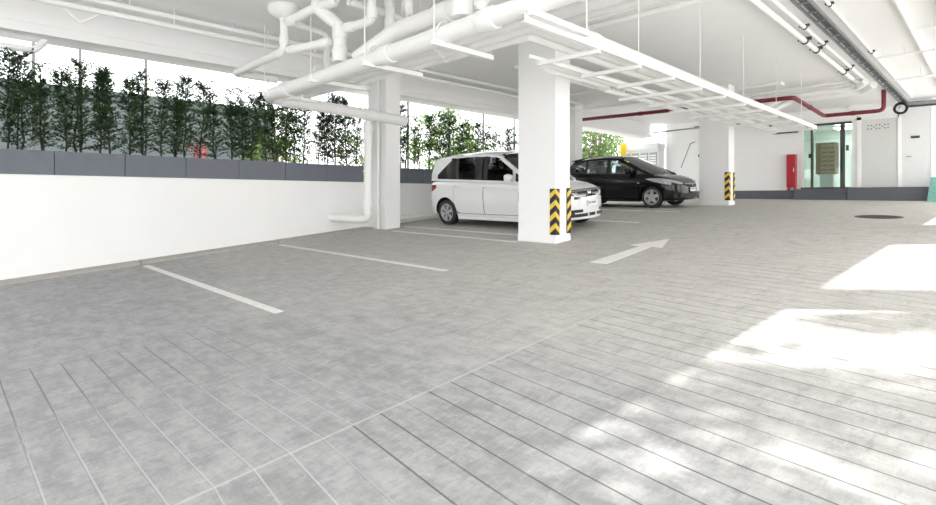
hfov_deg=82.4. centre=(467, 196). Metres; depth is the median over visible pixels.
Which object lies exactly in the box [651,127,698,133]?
conduit
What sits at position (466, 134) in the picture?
shrub
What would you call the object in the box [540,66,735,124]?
pipe
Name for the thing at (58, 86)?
shrub
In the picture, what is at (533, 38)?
pipe
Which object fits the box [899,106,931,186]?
door
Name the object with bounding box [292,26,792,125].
pipe
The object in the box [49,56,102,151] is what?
shrub
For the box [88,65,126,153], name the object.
shrub
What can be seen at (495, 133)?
shrub
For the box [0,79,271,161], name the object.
wall
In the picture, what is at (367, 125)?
pipe
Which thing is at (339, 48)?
pipe
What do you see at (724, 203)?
baseboard
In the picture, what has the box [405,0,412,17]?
pipe
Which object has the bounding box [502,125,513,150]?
shrub
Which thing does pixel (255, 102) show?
shrub
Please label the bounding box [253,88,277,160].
shrub
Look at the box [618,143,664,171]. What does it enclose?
hut
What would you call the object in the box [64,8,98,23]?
bracket
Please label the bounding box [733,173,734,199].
guard
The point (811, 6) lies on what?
cable tray
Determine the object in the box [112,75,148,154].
shrub
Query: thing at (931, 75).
pipe
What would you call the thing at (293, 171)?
planter box
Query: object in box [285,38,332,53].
pipe
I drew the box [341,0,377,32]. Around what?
pipe
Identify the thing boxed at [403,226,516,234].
parking line
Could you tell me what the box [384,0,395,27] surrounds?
pipe
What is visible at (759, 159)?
wall
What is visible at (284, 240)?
kerb
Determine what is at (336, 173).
planter box
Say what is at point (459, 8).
pipe
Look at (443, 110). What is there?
tree
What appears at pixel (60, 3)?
pipe
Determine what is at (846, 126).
ceiling light
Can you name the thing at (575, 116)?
column
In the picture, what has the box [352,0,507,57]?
drain pipe
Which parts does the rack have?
hanger rod, rail, hanger rod, hanger rod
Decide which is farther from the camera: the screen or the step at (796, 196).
the step at (796, 196)
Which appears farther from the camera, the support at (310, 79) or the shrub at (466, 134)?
the shrub at (466, 134)
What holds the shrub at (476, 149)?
in the planter box
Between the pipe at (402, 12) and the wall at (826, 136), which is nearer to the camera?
the pipe at (402, 12)
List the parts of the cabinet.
cabinet door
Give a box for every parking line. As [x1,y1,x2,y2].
[143,265,282,312]
[280,244,447,270]
[393,231,517,241]
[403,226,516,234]
[590,220,637,222]
[602,209,676,211]
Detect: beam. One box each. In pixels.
[0,0,650,138]
[582,82,783,111]
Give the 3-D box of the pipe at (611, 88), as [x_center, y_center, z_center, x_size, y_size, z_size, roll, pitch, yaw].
[3.358,-2.971,15.558,2.622,0.450,0.043,0,0,45]
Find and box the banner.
[620,140,627,167]
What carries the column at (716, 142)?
on the floor
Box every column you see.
[368,75,399,229]
[518,41,569,235]
[570,104,581,165]
[699,84,733,200]
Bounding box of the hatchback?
[570,156,696,207]
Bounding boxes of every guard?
[550,189,559,234]
[567,188,570,232]
[724,172,730,199]
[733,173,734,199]
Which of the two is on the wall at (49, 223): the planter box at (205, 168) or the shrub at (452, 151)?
the planter box at (205, 168)
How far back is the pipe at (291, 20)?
8.57 m
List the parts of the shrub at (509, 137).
stem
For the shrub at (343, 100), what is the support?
in the planter box at (336, 173)
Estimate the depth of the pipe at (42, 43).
8.65 m
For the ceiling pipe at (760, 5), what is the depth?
9.56 m
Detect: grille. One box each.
[571,187,600,199]
[571,209,582,212]
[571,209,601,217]
[684,192,696,197]
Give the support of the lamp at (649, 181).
attached to the hatchback
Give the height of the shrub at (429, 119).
1.639 m
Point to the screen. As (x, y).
(932, 187)
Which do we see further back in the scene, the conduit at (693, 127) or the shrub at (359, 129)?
the conduit at (693, 127)
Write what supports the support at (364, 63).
hanging from the ceiling at (704, 40)
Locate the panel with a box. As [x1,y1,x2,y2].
[857,114,898,186]
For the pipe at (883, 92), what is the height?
0.686 m
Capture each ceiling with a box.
[61,0,935,127]
[804,125,839,131]
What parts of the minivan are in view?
door, door, number plate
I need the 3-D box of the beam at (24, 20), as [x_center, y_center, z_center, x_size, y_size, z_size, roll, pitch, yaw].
[-3.055,-2.896,12.769,0.660,0.600,30.800,0,0,45]
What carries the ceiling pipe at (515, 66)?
hanging from the ceiling at (704, 40)
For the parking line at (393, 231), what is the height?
0.050 m
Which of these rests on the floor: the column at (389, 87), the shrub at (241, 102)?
the column at (389, 87)
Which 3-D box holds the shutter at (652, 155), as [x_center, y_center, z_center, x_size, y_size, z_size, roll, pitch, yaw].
[8.132,-1.226,23.510,0.340,1.460,0.030,0,0,45]
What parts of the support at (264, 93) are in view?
rod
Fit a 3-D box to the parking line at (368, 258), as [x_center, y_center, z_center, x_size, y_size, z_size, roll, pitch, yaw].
[-2.070,1.002,9.194,5.000,0.062,0.100,0,0,45]
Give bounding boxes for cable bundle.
[905,100,935,104]
[908,103,935,106]
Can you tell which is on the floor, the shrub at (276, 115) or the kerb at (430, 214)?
the kerb at (430, 214)
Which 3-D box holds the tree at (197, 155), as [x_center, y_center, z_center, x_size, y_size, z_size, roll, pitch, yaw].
[-6.664,-0.559,13.360,1.345,1.766,1.489,0,0,16]
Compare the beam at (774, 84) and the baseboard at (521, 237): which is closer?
the baseboard at (521, 237)
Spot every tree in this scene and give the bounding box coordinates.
[190,144,208,158]
[237,106,311,162]
[331,129,363,181]
[403,108,484,168]
[582,130,634,167]
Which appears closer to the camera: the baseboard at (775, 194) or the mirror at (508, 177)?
the mirror at (508, 177)
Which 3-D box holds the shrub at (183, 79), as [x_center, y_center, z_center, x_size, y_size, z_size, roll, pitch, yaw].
[-5.504,-1.593,10.407,0.575,1.747,0.662,1,0,-41]
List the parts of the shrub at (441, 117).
stem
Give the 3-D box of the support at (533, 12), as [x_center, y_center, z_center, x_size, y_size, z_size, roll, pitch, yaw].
[1.030,-2.543,5.928,0.060,1.305,1.100,0,0,45]
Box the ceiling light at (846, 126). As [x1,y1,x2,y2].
[832,125,851,129]
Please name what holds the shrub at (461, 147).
in the planter box
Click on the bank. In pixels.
(827, 154)
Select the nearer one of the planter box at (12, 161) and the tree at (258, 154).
the planter box at (12, 161)
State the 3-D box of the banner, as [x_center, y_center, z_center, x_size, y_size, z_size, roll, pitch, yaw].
[6.984,-1.121,24.084,0.602,2.850,0.098,0,0,-41]
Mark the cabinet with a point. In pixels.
(791, 160)
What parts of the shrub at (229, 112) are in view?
stem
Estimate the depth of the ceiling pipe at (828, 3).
10.61 m
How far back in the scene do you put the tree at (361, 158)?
21.38 m
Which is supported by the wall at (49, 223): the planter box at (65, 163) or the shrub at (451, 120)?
the planter box at (65, 163)
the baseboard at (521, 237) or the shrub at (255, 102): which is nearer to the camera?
the baseboard at (521, 237)
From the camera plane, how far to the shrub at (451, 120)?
15.37 m
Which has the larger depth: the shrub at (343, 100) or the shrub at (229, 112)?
the shrub at (343, 100)
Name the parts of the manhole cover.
lid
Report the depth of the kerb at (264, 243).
10.21 m
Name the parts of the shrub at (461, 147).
stem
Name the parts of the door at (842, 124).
post, post, post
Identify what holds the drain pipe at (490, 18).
attached to the support at (533, 12)
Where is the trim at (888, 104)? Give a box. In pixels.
[849,98,932,110]
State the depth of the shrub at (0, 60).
8.43 m
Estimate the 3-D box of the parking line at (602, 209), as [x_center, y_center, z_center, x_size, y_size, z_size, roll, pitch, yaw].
[3.635,0.352,15.001,4.600,0.055,0.100,0,0,45]
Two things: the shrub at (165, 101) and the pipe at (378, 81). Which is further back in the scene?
the pipe at (378, 81)
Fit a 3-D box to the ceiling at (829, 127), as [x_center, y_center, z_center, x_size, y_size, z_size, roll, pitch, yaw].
[14.983,-3.021,21.379,5.300,0.150,4.950,0,0,45]
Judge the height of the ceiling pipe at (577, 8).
0.234 m
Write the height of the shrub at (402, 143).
1.858 m
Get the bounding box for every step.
[794,194,846,199]
[795,189,846,193]
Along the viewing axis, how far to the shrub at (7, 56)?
8.53 m
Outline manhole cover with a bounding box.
[854,215,903,218]
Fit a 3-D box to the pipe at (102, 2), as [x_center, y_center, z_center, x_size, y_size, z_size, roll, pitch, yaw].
[-2.014,-3.103,12.157,0.103,0.185,16.400,0,0,45]
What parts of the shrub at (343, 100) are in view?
stem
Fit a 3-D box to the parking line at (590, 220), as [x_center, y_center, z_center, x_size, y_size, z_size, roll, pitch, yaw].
[1.957,0.524,13.172,4.800,0.059,0.100,0,0,45]
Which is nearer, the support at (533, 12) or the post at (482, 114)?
the support at (533, 12)
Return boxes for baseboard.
[518,233,570,243]
[696,190,794,198]
[699,201,734,205]
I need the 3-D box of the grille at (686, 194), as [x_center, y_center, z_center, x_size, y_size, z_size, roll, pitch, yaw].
[6.201,-0.057,14.896,0.100,0.130,0.840,1,3,45]
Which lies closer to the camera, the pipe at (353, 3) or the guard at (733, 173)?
the pipe at (353, 3)
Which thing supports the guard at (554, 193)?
attached to the column at (543, 98)
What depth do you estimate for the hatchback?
15.38 m
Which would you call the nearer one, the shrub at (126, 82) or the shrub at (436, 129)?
the shrub at (126, 82)
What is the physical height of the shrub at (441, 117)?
1.748 m
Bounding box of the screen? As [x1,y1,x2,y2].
[927,177,935,201]
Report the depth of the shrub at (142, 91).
9.86 m
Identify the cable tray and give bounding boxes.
[789,0,907,101]
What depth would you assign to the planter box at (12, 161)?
8.51 m
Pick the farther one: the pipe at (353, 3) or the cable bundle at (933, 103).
the cable bundle at (933, 103)
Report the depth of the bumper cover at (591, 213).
10.80 m
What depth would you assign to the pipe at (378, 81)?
12.64 m
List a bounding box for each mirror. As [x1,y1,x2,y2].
[504,174,513,181]
[625,168,630,173]
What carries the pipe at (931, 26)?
attached to the ceiling pipe at (910, 27)
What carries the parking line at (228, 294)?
on the floor
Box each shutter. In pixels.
[640,153,647,160]
[649,152,656,164]
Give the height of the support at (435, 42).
1.305 m
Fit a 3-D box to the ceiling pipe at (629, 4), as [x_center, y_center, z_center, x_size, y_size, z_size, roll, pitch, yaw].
[2.476,-3.046,8.367,0.678,0.211,4.908,0,0,-38]
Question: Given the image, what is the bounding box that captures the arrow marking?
[590,239,668,263]
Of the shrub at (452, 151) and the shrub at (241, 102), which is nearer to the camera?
the shrub at (241, 102)
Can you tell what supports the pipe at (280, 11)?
hanging from the ceiling at (704, 40)
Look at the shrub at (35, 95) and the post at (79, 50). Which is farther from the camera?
the post at (79, 50)
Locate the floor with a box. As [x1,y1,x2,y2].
[0,198,935,504]
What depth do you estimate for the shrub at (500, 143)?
16.91 m
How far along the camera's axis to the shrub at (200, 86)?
10.58 m
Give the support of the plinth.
on the floor
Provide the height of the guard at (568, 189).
0.800 m
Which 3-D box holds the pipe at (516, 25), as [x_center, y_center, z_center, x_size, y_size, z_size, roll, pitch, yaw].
[2.758,-2.008,12.392,6.237,0.294,11.938,0,0,45]
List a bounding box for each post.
[32,41,34,149]
[78,49,81,151]
[144,60,146,155]
[407,102,408,167]
[447,108,448,153]
[482,114,483,144]
[513,119,514,149]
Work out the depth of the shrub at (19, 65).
8.60 m
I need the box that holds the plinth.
[847,187,928,200]
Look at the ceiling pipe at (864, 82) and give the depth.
14.70 m
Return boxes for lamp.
[646,178,670,184]
[655,178,683,184]
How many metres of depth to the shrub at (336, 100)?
12.58 m
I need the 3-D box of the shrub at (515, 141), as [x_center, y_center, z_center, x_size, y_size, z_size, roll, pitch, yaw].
[1.543,-1.502,17.476,0.386,1.564,0.422,0,0,-29]
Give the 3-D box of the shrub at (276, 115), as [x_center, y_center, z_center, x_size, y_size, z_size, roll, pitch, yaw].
[-4.164,-1.497,11.560,0.584,1.555,0.648,0,0,-43]
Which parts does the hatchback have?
seat, door, seat, seat, door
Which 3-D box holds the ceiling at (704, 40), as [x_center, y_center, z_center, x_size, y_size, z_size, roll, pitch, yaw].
[1.743,-3.321,8.773,13.100,0.250,31.900,0,0,45]
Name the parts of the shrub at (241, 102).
stem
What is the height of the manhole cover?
0.064 m
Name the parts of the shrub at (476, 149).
stem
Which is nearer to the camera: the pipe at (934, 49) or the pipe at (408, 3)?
the pipe at (408, 3)
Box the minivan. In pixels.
[431,150,601,224]
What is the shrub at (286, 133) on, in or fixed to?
in the planter box at (293, 171)
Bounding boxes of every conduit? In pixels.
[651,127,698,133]
[694,122,797,133]
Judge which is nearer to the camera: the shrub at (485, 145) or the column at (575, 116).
the shrub at (485, 145)
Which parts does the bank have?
letter door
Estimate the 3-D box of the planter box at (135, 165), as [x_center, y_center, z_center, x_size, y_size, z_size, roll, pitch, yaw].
[-5.872,-0.556,9.978,0.440,0.390,0.990,0,0,45]
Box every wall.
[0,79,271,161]
[0,174,438,279]
[666,98,935,190]
[804,129,851,186]
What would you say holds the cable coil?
hanging from the cable tray
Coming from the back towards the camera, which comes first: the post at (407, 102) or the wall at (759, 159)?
the wall at (759, 159)
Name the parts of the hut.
cornice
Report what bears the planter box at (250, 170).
on the wall at (49, 223)
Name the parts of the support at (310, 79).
rod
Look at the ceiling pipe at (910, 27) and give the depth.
10.01 m
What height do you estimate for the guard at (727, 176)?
0.800 m
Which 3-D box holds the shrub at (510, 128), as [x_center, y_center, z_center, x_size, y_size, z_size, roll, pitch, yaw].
[1.296,-1.478,17.275,0.429,1.517,0.431,0,0,-39]
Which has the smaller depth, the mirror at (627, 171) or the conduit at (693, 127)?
the mirror at (627, 171)
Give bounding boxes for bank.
[816,142,838,186]
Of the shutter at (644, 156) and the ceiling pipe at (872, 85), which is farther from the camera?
the shutter at (644, 156)
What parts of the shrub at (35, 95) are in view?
stem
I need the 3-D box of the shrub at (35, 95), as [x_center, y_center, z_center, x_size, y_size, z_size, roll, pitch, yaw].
[-6.976,-1.490,8.734,0.587,1.542,0.530,0,0,15]
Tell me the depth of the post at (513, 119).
17.78 m
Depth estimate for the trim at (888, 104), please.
18.26 m
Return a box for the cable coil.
[893,102,908,113]
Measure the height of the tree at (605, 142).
6.784 m
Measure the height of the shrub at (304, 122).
1.662 m
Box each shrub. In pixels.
[0,47,28,148]
[0,48,43,149]
[0,60,8,141]
[19,57,60,150]
[45,65,83,151]
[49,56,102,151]
[85,64,118,152]
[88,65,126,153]
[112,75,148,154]
[126,67,161,155]
[145,75,176,155]
[162,80,191,156]
[169,70,200,156]
[185,78,215,157]
[200,87,227,158]
[218,85,243,159]
[228,85,257,159]
[238,91,266,160]
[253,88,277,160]
[260,98,290,161]
[274,105,298,161]
[285,96,307,162]
[294,96,315,162]
[310,111,329,163]
[313,99,336,163]
[322,91,348,164]
[333,93,359,164]
[347,106,363,165]
[400,100,412,167]
[401,115,413,167]
[409,109,421,168]
[411,115,424,168]
[420,113,438,168]
[429,112,444,159]
[433,111,451,162]
[443,112,455,155]
[446,109,461,155]
[454,119,469,153]
[460,118,472,151]
[465,119,475,152]
[471,121,484,151]
[480,122,491,151]
[485,119,495,150]
[490,124,500,150]
[496,129,504,150]
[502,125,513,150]
[504,128,514,150]
[512,127,517,150]
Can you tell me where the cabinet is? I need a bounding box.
[786,154,796,189]
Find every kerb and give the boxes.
[0,260,140,285]
[137,240,277,263]
[272,226,372,242]
[400,212,438,220]
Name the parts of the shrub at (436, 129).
stem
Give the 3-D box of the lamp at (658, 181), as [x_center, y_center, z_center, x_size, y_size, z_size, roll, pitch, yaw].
[5.477,-0.432,14.648,0.815,0.182,0.206,0,0,12]
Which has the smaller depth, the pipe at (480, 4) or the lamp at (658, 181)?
the pipe at (480, 4)
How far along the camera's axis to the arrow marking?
8.12 m
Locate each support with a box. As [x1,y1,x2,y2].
[262,26,316,102]
[308,2,366,90]
[362,0,422,77]
[431,0,493,60]
[528,0,589,36]
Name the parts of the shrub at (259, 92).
stem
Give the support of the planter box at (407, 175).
on the wall at (49, 223)
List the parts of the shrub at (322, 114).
stem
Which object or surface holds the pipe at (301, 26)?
attached to the pipe at (280, 11)
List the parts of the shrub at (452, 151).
stem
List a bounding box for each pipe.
[0,39,49,53]
[30,0,581,110]
[82,0,580,104]
[233,2,299,82]
[264,0,579,125]
[284,0,339,26]
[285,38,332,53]
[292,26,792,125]
[293,22,329,68]
[303,34,776,125]
[310,12,805,127]
[311,0,347,62]
[328,120,372,222]
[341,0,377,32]
[346,0,436,29]
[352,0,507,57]
[376,80,379,228]
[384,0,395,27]
[400,0,405,16]
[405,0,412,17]
[451,0,472,19]
[474,0,491,8]
[514,65,598,90]
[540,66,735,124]
[543,57,775,133]
[546,0,628,18]
[562,0,658,23]
[570,88,624,95]
[574,0,864,96]
[582,0,858,98]
[582,89,885,120]
[734,79,868,115]
[736,81,877,117]
[823,0,911,97]
[876,44,935,58]
[892,0,935,79]
[894,67,935,80]
[916,25,935,29]
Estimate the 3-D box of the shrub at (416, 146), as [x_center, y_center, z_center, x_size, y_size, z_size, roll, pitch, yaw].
[-1.356,-1.484,14.630,0.459,1.536,0.459,0,0,29]
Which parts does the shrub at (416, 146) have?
stem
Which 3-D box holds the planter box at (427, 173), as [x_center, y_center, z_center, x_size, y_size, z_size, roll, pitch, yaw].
[-1.007,-0.556,14.871,0.440,0.390,0.990,0,0,45]
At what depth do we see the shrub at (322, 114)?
12.46 m
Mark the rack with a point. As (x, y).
(598, 46)
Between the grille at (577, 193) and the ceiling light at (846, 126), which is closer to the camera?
the grille at (577, 193)
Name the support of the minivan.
on the floor
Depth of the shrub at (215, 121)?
10.68 m
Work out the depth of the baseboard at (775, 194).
20.84 m
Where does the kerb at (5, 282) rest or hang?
on the floor
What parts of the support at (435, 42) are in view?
rod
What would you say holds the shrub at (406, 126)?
in the planter box at (407, 175)
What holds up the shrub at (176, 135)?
in the planter box at (135, 165)
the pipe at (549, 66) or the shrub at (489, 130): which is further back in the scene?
the shrub at (489, 130)
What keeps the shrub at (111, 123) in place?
in the planter box at (65, 163)
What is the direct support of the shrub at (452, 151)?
in the planter box
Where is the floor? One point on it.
(771, 351)
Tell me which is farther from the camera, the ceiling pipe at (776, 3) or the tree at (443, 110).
the tree at (443, 110)
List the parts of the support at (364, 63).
rod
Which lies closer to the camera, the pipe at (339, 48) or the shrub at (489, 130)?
the pipe at (339, 48)
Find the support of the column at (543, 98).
on the floor
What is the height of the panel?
2.440 m
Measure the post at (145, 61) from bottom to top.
2.235 m
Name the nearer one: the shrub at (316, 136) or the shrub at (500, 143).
the shrub at (316, 136)
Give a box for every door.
[800,121,851,188]
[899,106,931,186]
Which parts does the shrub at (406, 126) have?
stem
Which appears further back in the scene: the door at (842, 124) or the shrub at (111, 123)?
the door at (842, 124)
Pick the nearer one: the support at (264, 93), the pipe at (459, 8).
the pipe at (459, 8)
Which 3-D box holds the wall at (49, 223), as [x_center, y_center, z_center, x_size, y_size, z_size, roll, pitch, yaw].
[-1.543,0.842,14.438,0.550,2.406,26.300,0,0,45]
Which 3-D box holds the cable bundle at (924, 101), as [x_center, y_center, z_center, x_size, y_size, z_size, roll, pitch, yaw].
[14.943,-3.031,16.872,1.802,0.150,0.117,0,0,45]
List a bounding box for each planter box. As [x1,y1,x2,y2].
[0,149,53,174]
[54,151,124,176]
[125,155,185,177]
[186,158,238,178]
[239,160,284,179]
[285,162,326,180]
[327,164,362,181]
[400,168,422,183]
[423,169,435,183]
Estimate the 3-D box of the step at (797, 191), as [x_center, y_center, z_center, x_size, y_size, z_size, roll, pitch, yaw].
[12.832,-0.206,19.443,1.620,0.180,0.230,0,0,45]
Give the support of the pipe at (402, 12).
attached to the ceiling at (704, 40)
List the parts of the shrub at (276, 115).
stem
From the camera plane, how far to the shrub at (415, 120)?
14.44 m
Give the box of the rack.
[520,0,816,134]
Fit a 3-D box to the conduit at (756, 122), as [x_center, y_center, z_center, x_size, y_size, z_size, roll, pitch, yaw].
[10.984,-2.706,21.372,3.841,0.590,0.088,0,0,45]
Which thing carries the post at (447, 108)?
on the wall at (49, 223)
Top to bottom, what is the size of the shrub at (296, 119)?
1.760 m
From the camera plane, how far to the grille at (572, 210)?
10.64 m
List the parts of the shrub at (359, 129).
stem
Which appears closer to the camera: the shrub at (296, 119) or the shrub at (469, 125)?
the shrub at (296, 119)
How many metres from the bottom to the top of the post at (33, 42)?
2.235 m

